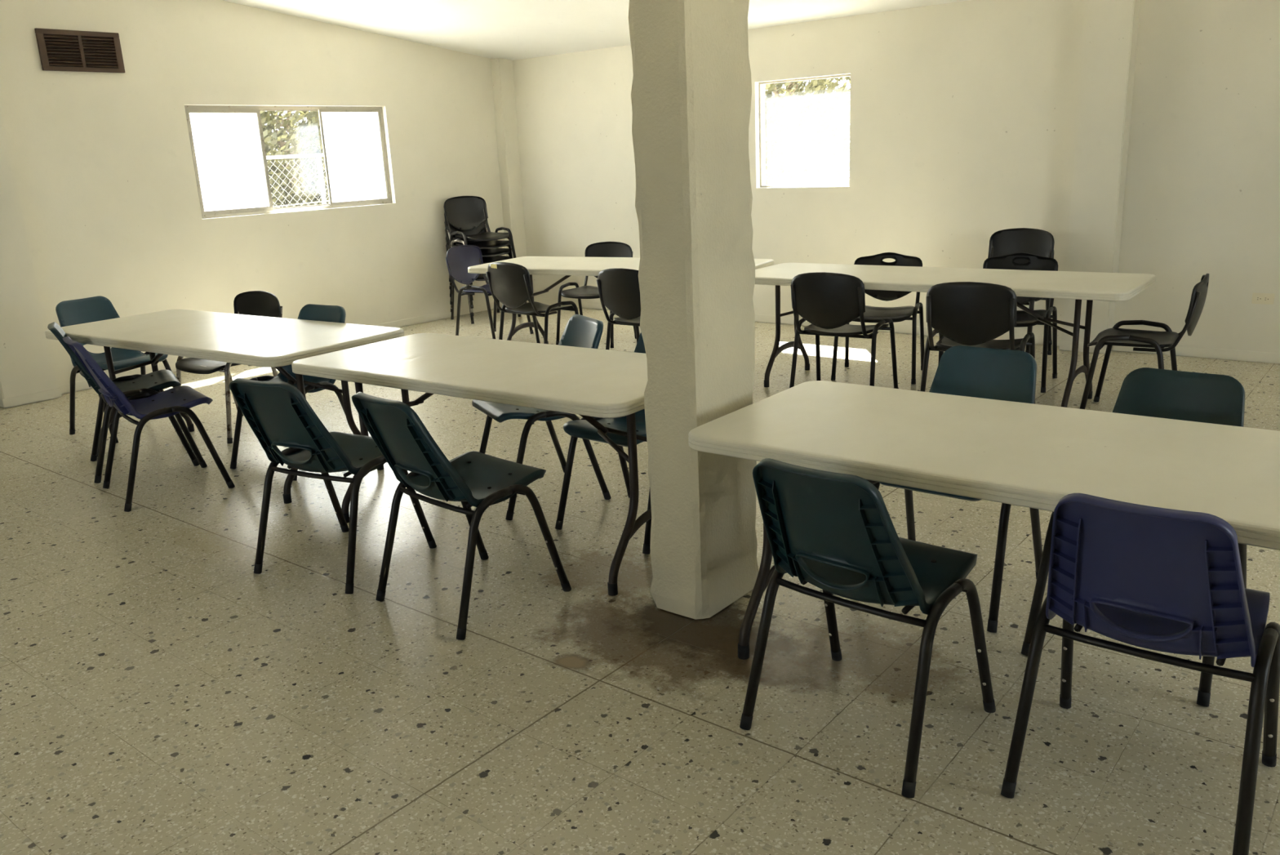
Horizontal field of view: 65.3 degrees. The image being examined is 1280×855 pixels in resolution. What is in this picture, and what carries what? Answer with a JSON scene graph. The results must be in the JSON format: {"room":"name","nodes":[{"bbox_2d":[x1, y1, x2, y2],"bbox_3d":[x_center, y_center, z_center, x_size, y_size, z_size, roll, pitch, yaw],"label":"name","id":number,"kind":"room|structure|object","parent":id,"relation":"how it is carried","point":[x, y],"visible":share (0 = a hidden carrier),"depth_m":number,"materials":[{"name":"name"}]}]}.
{"room":"dining hall","nodes":[
{"label":"dining hall","id":0,"kind":"room"},
{"bbox_2d":[0,0,506,394],"bbox_3d":[-4.832,-1.948,6.624,0.160,3.816,11.140,10,20,38],"label":"wall","id":1,"kind":"structure","parent":0,"point":[103,162],"depth_m":8.13,"materials":[{"name":"beige paint"}]},
{"bbox_2d":[0,105,57,408],"bbox_3d":[-4.521,-1.692,6.866,0.135,3.127,0.370,10,20,38],"label":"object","id":2,"kind":"structure","parent":1,"relation":"attached to","point":[26,362],"depth_m":7.08,"materials":[{"name":"beige paint"}]},
{"bbox_2d":[34,27,124,72],"bbox_3d":[-4.068,-2.739,7.268,0.029,0.280,0.575,10,20,38],"label":"air vent","id":3,"kind":"object","parent":1,"relation":"in","point":[60,50],"visible":1,"depth_m":7.25,"materials":[{"name":"brown paint"}]},
{"bbox_2d":[0,300,528,408],"bbox_3d":[-4.691,-0.130,6.969,0.140,0.065,10.980,10,20,38],"label":"baseboard","id":4,"kind":"structure","parent":1,"relation":"attached to","point":[65,388],"depth_m":7.85,"materials":[{"name":"beige paint"}]},
{"bbox_2d":[184,105,391,218],"bbox_3d":[-3.041,-2.368,8.805,0.050,0.890,1.955,10,20,38],"label":"window","id":5,"kind":"structure","parent":1,"relation":"in","point":[227,142],"depth_m":8.54,"materials":[{"name":"glass"}]},
{"bbox_2d":[490,57,526,257],"bbox_3d":[-1.378,-2.585,10.671,0.140,2.552,0.215,10,20,38],"label":"column","id":6,"kind":"structure","parent":1,"relation":"attached to","point":[502,70],"depth_m":10.51,"materials":[{"name":"beige paint"}]},
{"bbox_2d":[222,0,968,60],"bbox_3d":[-0.436,-2.453,2.670,11.720,1.427,11.300,10,20,38],"label":"ceiling","id":7,"kind":"structure","parent":0,"point":[508,29],"depth_m":8.37,"materials":[{"name":"white paint"}]},
{"bbox_2d":[0,306,1279,854],"bbox_3d":[-0.293,0.658,3.527,11.720,0.001,11.300,10,20,38],"label":"floor","id":8,"kind":"structure","parent":0,"point":[161,693],"depth_m":3.05,"materials":[{"name":"stone"}]},
{"bbox_2d":[55,295,186,442],"bbox_3d":[-3.299,-0.390,6.290,0.593,0.826,0.523,7,18,32],"label":"chair","id":9,"kind":"object","parent":8,"relation":"on","point":[84,310],"visible":0.55,"depth_m":6.30,"materials":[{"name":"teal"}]},
{"bbox_2d":[47,321,199,483],"bbox_3d":[-2.832,-0.189,5.480,0.593,0.826,0.524,-11,18,-28],"label":"chair","id":10,"kind":"object","parent":8,"relation":"on","point":[131,385],"visible":0.67,"depth_m":5.42,"materials":[{"name":"black"}]},
{"bbox_2d":[62,335,235,511],"bbox_3d":[-2.476,-0.077,5.015,0.593,0.826,0.524,-14,19,-36],"label":"chair","id":11,"kind":"object","parent":8,"relation":"on","point":[145,406],"visible":1,"depth_m":4.95,"materials":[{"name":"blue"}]},
{"bbox_2d":[44,309,404,503],"bbox_3d":[-2.246,-0.164,5.424,2.090,0.749,0.820,8,19,33],"label":"folding table","id":12,"kind":"object","parent":8,"relation":"on","point":[264,341],"visible":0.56,"depth_m":5.10,"materials":[{"name":"white plastic"}]},
{"bbox_2d":[175,290,282,443],"bbox_3d":[-2.526,-0.397,6.178,0.565,0.827,0.554,8,19,34],"label":"chair","id":13,"kind":"object","parent":8,"relation":"on","point":[259,303],"visible":0.42,"depth_m":6.16,"materials":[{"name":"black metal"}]},
{"bbox_2d":[228,303,353,480],"bbox_3d":[-1.873,-0.215,5.417,0.523,0.826,0.593,7,18,31],"label":"chair","id":14,"kind":"object","parent":8,"relation":"on","point":[335,313],"visible":0.23,"depth_m":5.47,"materials":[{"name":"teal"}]},
{"bbox_2d":[229,377,436,593],"bbox_3d":[-1.235,0.158,3.957,0.523,0.826,0.593,6,17,28],"label":"chair","id":15,"kind":"object","parent":8,"relation":"on","point":[277,413],"visible":0.89,"depth_m":3.77,"materials":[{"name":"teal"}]},
{"bbox_2d":[351,391,571,639],"bbox_3d":[-0.660,0.236,3.576,0.524,0.826,0.593,12,21,42],"label":"chair","id":16,"kind":"object","parent":8,"relation":"on","point":[480,480],"visible":1,"depth_m":3.43,"materials":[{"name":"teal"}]},
{"bbox_2d":[291,333,651,595],"bbox_3d":[-0.564,0.089,4.226,1.800,0.749,0.800,8,19,35],"label":"folding table","id":17,"kind":"object","parent":8,"relation":"on","point":[587,383],"visible":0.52,"depth_m":3.94,"materials":[{"name":"white plastic"}]},
{"bbox_2d":[445,243,520,324],"bbox_3d":[-1.615,-1.520,10.102,0.565,0.827,0.554,-14,19,-35],"label":"chair","id":18,"kind":"object","parent":8,"relation":"on","point":[480,277],"visible":0.06,"depth_m":10.06,"materials":[{"name":"black plastic"}]},
{"bbox_2d":[444,237,474,315],"bbox_3d":[-1.613,-1.592,10.072,0.565,0.827,0.554,-14,19,-35],"label":"chair","id":19,"kind":"object","parent":18,"relation":"on","point":[451,309],"visible":0.1,"depth_m":9.82,"materials":[{"name":"black metal"}]},
{"bbox_2d":[444,227,511,308],"bbox_3d":[-1.611,-1.665,10.043,0.565,0.827,0.554,-14,19,-35],"label":"chair","id":20,"kind":"object","parent":19,"relation":"on","point":[490,259],"visible":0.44,"depth_m":10.01,"materials":[{"name":"black plastic"}]},
{"bbox_2d":[444,222,512,300],"bbox_3d":[-1.609,-1.738,10.013,0.565,0.827,0.554,-14,19,-35],"label":"chair","id":21,"kind":"object","parent":20,"relation":"on","point":[492,251],"visible":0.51,"depth_m":9.98,"materials":[{"name":"black plastic"}]},
{"bbox_2d":[444,212,513,289],"bbox_3d":[-1.608,-1.811,9.983,0.565,0.827,0.554,-14,19,-35],"label":"chair","id":22,"kind":"object","parent":21,"relation":"on","point":[494,243],"visible":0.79,"depth_m":9.98,"materials":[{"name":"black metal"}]},
{"bbox_2d":[443,195,515,284],"bbox_3d":[-1.606,-1.884,9.953,0.565,0.827,0.554,-14,19,-35],"label":"chair","id":23,"kind":"object","parent":22,"relation":"on","point":[464,213],"visible":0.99,"depth_m":10.05,"materials":[{"name":"black plastic"}]},
{"bbox_2d":[444,244,533,338],"bbox_3d":[-1.369,-1.213,8.948,0.554,0.827,0.565,7,18,30],"label":"chair","id":24,"kind":"object","parent":8,"relation":"on","point":[459,258],"visible":0.65,"depth_m":8.96,"materials":[{"name":"blue plastic"}]},
{"bbox_2d":[485,262,578,343],"bbox_3d":[-0.809,-0.878,7.639,0.565,0.827,0.560,11,21,41],"label":"chair","id":25,"kind":"object","parent":8,"relation":"on","point":[508,282],"visible":0.99,"depth_m":7.42,"materials":[{"name":"black plastic"}]},
{"bbox_2d":[471,314,611,519],"bbox_3d":[-0.467,-0.080,4.693,0.593,0.826,0.524,-10,17,-26],"label":"chair","id":26,"kind":"object","parent":8,"relation":"on","point":[580,331],"visible":0.44,"depth_m":4.60,"materials":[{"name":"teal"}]},
{"bbox_2d":[555,241,636,347],"bbox_3d":[-0.366,-1.148,8.546,0.565,0.827,0.554,6,17,27],"label":"chair","id":27,"kind":"object","parent":8,"relation":"on","point":[602,249],"visible":0.46,"depth_m":8.62,"materials":[{"name":"black plastic"}]},
{"bbox_2d":[555,332,651,554],"bbox_3d":[-0.002,0.015,4.273,0.524,0.826,0.593,10,20,39],"label":"chair","id":28,"kind":"object","parent":8,"relation":"on","point":[582,428],"visible":0.28,"depth_m":4.29,"materials":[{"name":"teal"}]},
{"bbox_2d":[596,267,640,349],"bbox_3d":[0.053,-0.719,6.917,0.565,0.827,0.554,9,19,36],"label":"chair","id":29,"kind":"object","parent":8,"relation":"on","point":[619,291],"visible":0.52,"depth_m":6.69,"materials":[{"name":"black plastic"}]},
{"bbox_2d":[467,256,773,343],"bbox_3d":[-0.166,-0.897,7.738,2.300,0.749,0.820,6,18,28],"label":"folding table","id":30,"kind":"object","parent":8,"relation":"on","point":[568,266],"visible":0.33,"depth_m":7.79,"materials":[{"name":"white plastic"}]},
{"bbox_2d":[789,271,898,388],"bbox_3d":[1.260,-0.588,6.241,0.565,0.827,0.554,8,18,33],"label":"chair","id":31,"kind":"object","parent":8,"relation":"on","point":[829,301],"visible":0.96,"depth_m":6.02,"materials":[{"name":"black plastic"}]},
{"bbox_2d":[739,457,995,797],"bbox_3d":[0.598,0.431,2.663,0.523,0.826,0.593,11,20,40],"label":"chair","id":32,"kind":"object","parent":8,"relation":"on","point":[836,532],"visible":1,"depth_m":2.48,"materials":[{"name":"teal plastic"}]},
{"bbox_2d":[831,252,924,383],"bbox_3d":[1.652,-0.763,6.843,0.565,0.812,0.554,4,17,23],"label":"chair","id":33,"kind":"object","parent":8,"relation":"on","point":[872,313],"visible":0.61,"depth_m":6.89,"materials":[{"name":"black plastic"}]},
{"bbox_2d":[755,262,1155,407],"bbox_3d":[1.796,-0.583,6.272,2.440,0.749,0.820,9,19,36],"label":"folding table","id":34,"kind":"object","parent":8,"relation":"on","point":[1091,286],"visible":0.82,"depth_m":5.87,"materials":[{"name":"white plastic"}]},
{"bbox_2d":[873,345,1042,632],"bbox_3d":[1.115,0.173,3.510,0.523,0.826,0.593,10,20,38],"label":"chair","id":35,"kind":"object","parent":8,"relation":"on","point":[1006,375],"visible":0.24,"depth_m":3.56,"materials":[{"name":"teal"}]},
{"bbox_2d":[920,281,1035,404],"bbox_3d":[1.891,-0.436,5.586,0.565,0.827,0.554,7,18,30],"label":"chair","id":36,"kind":"object","parent":8,"relation":"on","point":[965,313],"visible":0.85,"depth_m":5.33,"materials":[{"name":"black plastic"}]},
{"bbox_2d":[688,380,1279,659],"bbox_3d":[1.347,0.436,2.648,2.440,0.749,0.820,9,19,37],"label":"folding table","id":37,"kind":"object","parent":8,"relation":"on","point":[1021,454],"visible":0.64,"depth_m":2.69,"materials":[{"name":"white plastic"}]},
{"bbox_2d":[982,252,1057,392],"bbox_3d":[2.406,-0.699,6.483,0.565,0.812,0.554,7,18,30],"label":"chair","id":38,"kind":"object","parent":8,"relation":"on","point":[1024,318],"visible":0.44,"depth_m":6.52,"materials":[{"name":"black plastic"}]},
{"bbox_2d":[1022,252,1053,355],"bbox_3d":[2.659,-0.925,7.234,0.565,0.827,0.554,11,20,40],"label":"chair","id":39,"kind":"object","parent":8,"relation":"on","point":[1049,347],"visible":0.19,"depth_m":7.16,"materials":[{"name":"black plastic"}]},
{"bbox_2d":[987,227,1054,353],"bbox_3d":[2.648,-0.997,7.204,0.565,0.827,0.554,11,20,40],"label":"chair","id":40,"kind":"object","parent":39,"relation":"on","point":[1037,242],"visible":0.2,"depth_m":7.31,"materials":[{"name":"black plastic"}]},
{"bbox_2d":[1021,367,1246,706],"bbox_3d":[1.553,0.282,3.043,0.524,0.826,0.593,11,20,40],"label":"chair","id":41,"kind":"object","parent":8,"relation":"on","point":[1206,397],"visible":0.18,"depth_m":3.09,"materials":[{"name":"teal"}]},
{"bbox_2d":[1000,493,1279,854],"bbox_3d":[1.204,0.489,2.348,0.523,0.826,0.593,9,19,37],"label":"chair","id":42,"kind":"object","parent":8,"relation":"on","point":[1171,580],"visible":1,"depth_m":2.15,"materials":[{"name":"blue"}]},
{"bbox_2d":[1079,273,1208,408],"bbox_3d":[2.787,-0.450,5.517,0.554,0.812,0.565,7,18,32],"label":"chair","id":43,"kind":"object","parent":8,"relation":"on","point":[1135,338],"visible":0.98,"depth_m":5.43,"materials":[{"name":"black plastic"}]},
{"bbox_2d":[628,0,758,618],"bbox_3d":[0.173,-0.899,3.203,0.235,3.122,0.377,10,20,38],"label":"wall pillar","id":44,"kind":"structure","parent":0,"point":[691,89],"depth_m":3.21,"materials":[{"name":"beige paint"}]},
{"bbox_2d":[512,0,1279,364],"bbox_3d":[3.131,-1.865,7.340,11.400,2.575,0.160,10,20,38],"label":"wall","id":45,"kind":"structure","parent":0,"point":[963,114],"depth_m":7.54,"materials":[{"name":"beige paint"}]},
{"bbox_2d":[759,74,850,187],"bbox_3d":[1.424,-2.524,8.565,0.913,0.895,0.040,10,20,38],"label":"window","id":46,"kind":"structure","parent":45,"relation":"in","point":[761,106],"depth_m":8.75,"materials":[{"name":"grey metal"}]},
{"bbox_2d":[533,297,1279,362],"bbox_3d":[3.138,-0.637,7.508,11.270,0.065,0.175,10,20,38],"label":"baseboard","id":47,"kind":"structure","parent":45,"relation":"attached to","point":[1065,345],"depth_m":7.33,"materials":[{"name":"beige paint"}]},
{"bbox_2d":[1061,0,1140,353],"bbox_3d":[3.252,-1.800,7.061,0.317,2.548,0.175,10,20,38],"label":"pillar","id":48,"kind":"structure","parent":45,"relation":"attached to","point":[1110,27],"depth_m":6.94,"materials":[{"name":"beige paint"}]},
{"bbox_2d":[1251,293,1275,304],"bbox_3d":[4.164,-0.861,6.670,0.128,0.072,0.016,10,20,38],"label":"wall socket","id":49,"kind":"object","parent":45,"relation":"attached to","point":[1257,298],"visible":1,"depth_m":6.67,"materials":[{"name":"beige plastic"}]},
{"bbox_2d":[1256,295,1262,301],"bbox_3d":[4.144,-0.862,6.681,0.034,0.034,0.005,10,20,38],"label":"outlet","id":50,"kind":"object","parent":49,"relation":"attached to","point":[1259,298],"depth_m":6.68,"materials":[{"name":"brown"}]},
{"bbox_2d":[1263,296,1270,301],"bbox_3d":[4.178,-0.857,6.654,0.034,0.034,0.005,10,20,38],"label":"outlet","id":51,"kind":"object","parent":49,"relation":"attached to","point":[1265,298],"depth_m":6.65,"materials":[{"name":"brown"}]},
{"label":"outside","id":52,"kind":"structure","parent":0,"visible":0},
{"bbox_2d":[777,182,846,185],"bbox_3d":[-0.702,-0.277,7.214,70.000,0.001,70.000,10,20,38],"label":"ground","id":53,"kind":"structure","parent":52,"point":[829,182],"depth_m":42.83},
{"bbox_2d":[259,111,329,208],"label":"window","id":54,"kind":"structure","parent":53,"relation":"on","point":[304,137],"depth_m":15.11,"materials":[{"name":"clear glass"}]},
{"bbox_2d":[266,153,328,207],"bbox_3d":[-4.232,-2.804,13.544,0.136,1.823,5.460,10,20,38],"label":"fence","id":55,"kind":"object","parent":53,"relation":"on","point":[317,156],"visible":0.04,"depth_m":13.25,"materials":[{"name":"silver metal"}]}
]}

